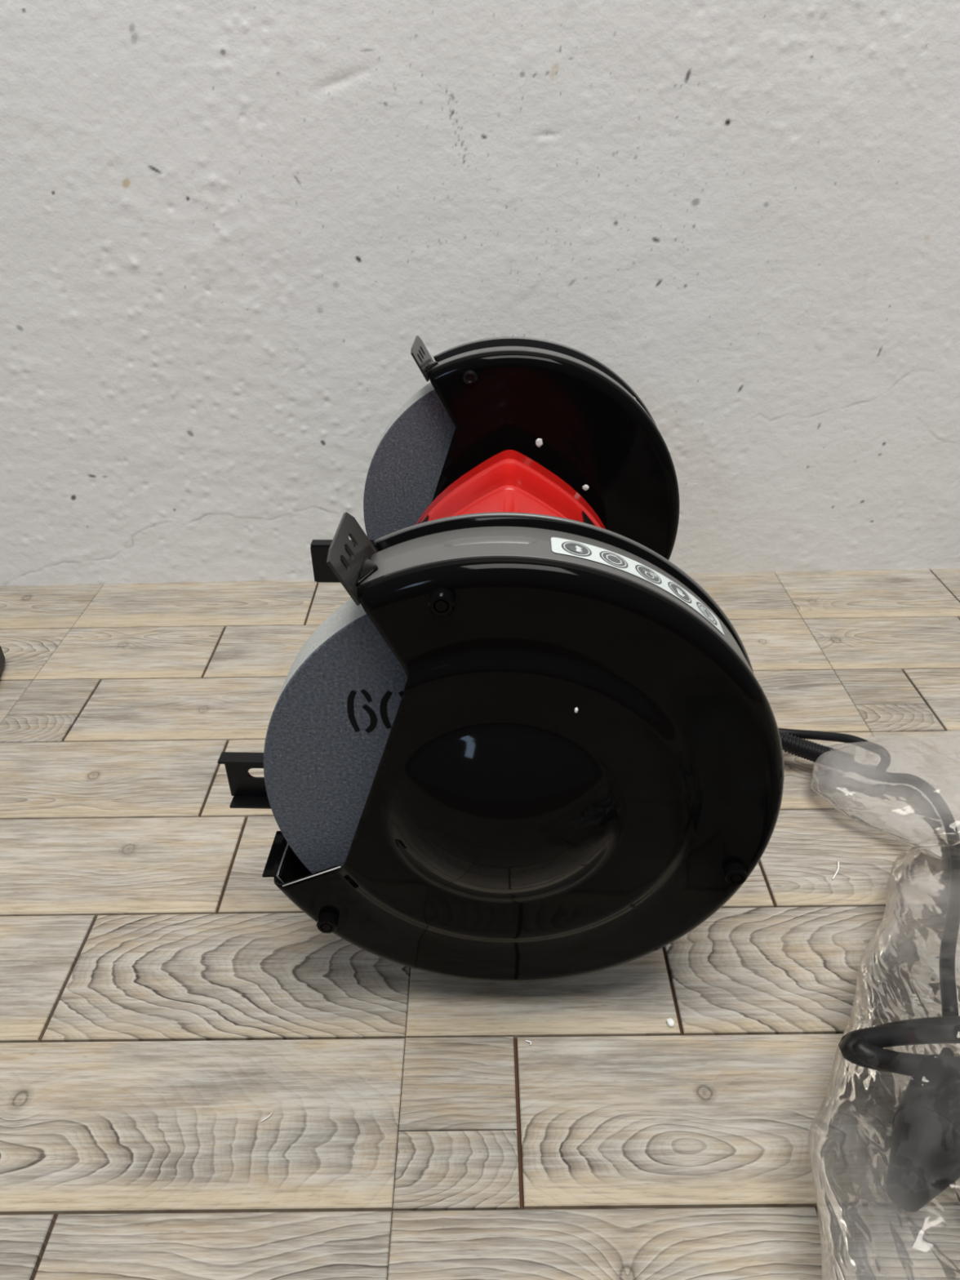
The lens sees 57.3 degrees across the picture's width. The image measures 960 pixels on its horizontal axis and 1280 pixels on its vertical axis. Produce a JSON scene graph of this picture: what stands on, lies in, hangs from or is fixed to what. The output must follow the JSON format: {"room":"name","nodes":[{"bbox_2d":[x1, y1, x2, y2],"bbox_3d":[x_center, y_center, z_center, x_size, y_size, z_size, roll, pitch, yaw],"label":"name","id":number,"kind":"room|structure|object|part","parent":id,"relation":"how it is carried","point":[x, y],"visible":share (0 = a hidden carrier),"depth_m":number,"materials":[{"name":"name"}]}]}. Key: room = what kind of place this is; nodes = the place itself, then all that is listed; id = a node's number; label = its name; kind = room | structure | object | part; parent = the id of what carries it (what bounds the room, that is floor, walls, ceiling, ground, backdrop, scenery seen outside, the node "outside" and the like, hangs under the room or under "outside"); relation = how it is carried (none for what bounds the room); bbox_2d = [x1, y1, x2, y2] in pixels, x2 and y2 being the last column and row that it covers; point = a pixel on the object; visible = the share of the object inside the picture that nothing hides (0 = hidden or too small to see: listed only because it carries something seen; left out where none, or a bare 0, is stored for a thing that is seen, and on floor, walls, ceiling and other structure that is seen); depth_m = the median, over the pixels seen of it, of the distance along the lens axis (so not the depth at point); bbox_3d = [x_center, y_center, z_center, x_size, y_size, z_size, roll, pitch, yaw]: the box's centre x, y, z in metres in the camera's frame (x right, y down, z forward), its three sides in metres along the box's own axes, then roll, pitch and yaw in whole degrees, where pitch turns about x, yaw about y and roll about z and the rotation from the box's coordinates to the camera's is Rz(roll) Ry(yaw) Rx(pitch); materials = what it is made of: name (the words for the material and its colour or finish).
{"room":"workspace","nodes":[
{"label":"workspace","id":0,"kind":"room"},
{"bbox_2d":[0,0,959,586],"bbox_3d":[-0.010,-0.858,0.305,3.000,1.904,0.033,-1,32,0],"label":"wall","id":1,"kind":"structure","parent":0,"point":[230,230],"depth_m":0.67,"materials":[{"name":"white paint"}]},
{"bbox_2d":[0,568,959,1279],"bbox_3d":[0.006,0.500,-0.017,3.000,0.050,2.035,-1,32,0],"label":"floor","id":2,"kind":"structure","parent":0,"point":[162,997],"depth_m":0.43,"materials":[{"name":"brown wood"}]},
{"bbox_2d":[0,645,4,675],"bbox_3d":[-0.412,0.028,0.668,0.085,0.022,0.055,-9,33,-12],"label":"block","id":3,"kind":"object","parent":2,"relation":"on","point":[2,655],"visible":1,"depth_m":0.69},
{"bbox_2d":[217,335,959,1212],"bbox_3d":[0.100,0.042,0.423,0.444,0.249,0.544,1,33,2],"label":"grinder","id":4,"kind":"object","parent":2,"relation":"on","point":[437,794],"visible":1,"depth_m":0.35,"materials":[{"name":"black metal"}]},
{"bbox_2d":[535,438,542,447],"bbox_3d":[0.038,-0.126,0.561,0.004,0.006,0.001,0,32,1],"label":"flake","id":5,"kind":"object","parent":4,"relation":"attached to","point":[539,442],"visible":1,"depth_m":0.56,"materials":[{"name":"white paint"}]},
{"bbox_3d":[0.027,-0.101,0.631,0.212,0.223,0.001,1,33,2],"label":"plate","id":6,"kind":"part","parent":4,"relation":"part of","materials":[{"name":"black metal"}]},
{"bbox_3d":[0.016,0.047,0.398,0.213,0.224,0.001,1,33,2],"label":"plate","id":7,"kind":"part","parent":4,"relation":"part of","materials":[{"name":"black metal"}]},
{"bbox_2d":[582,484,588,490],"bbox_3d":[0.069,-0.100,0.576,0.004,0.004,0.001,1,33,3],"label":"flake","id":8,"kind":"object","parent":4,"relation":"attached to","point":[585,487],"visible":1,"depth_m":0.57,"materials":[{"name":"white paint"}]},
{"bbox_3d":[0.236,0.163,0.410,0.170,0.051,0.406,1,33,2],"label":"power cord","id":9,"kind":"part","parent":4,"relation":"part of","materials":[{"name":"black rubber"}]},
{"bbox_2d":[666,1017,674,1026],"bbox_3d":[0.093,0.186,0.427,0.004,0.002,0.004,-1,32,0],"label":"chip","id":10,"kind":"object","parent":2,"relation":"on","point":[670,1021],"visible":1,"depth_m":0.43,"materials":[{"name":"white"}]},
{"bbox_2d":[831,861,839,879],"bbox_3d":[0.206,0.133,0.507,0.002,0.002,0.016,17,37,26],"label":"strand","id":11,"kind":"object","parent":2,"relation":"on","point":[837,868],"visible":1,"depth_m":0.51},
{"bbox_2d":[808,731,959,1279],"bbox_3d":[0.260,0.162,0.379,0.304,0.086,0.495,-1,32,0],"label":"plastic bag","id":12,"kind":"object","parent":2,"relation":"on","point":[900,963],"visible":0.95,"depth_m":0.43,"materials":[{"name":"clear plastic"}]}
]}

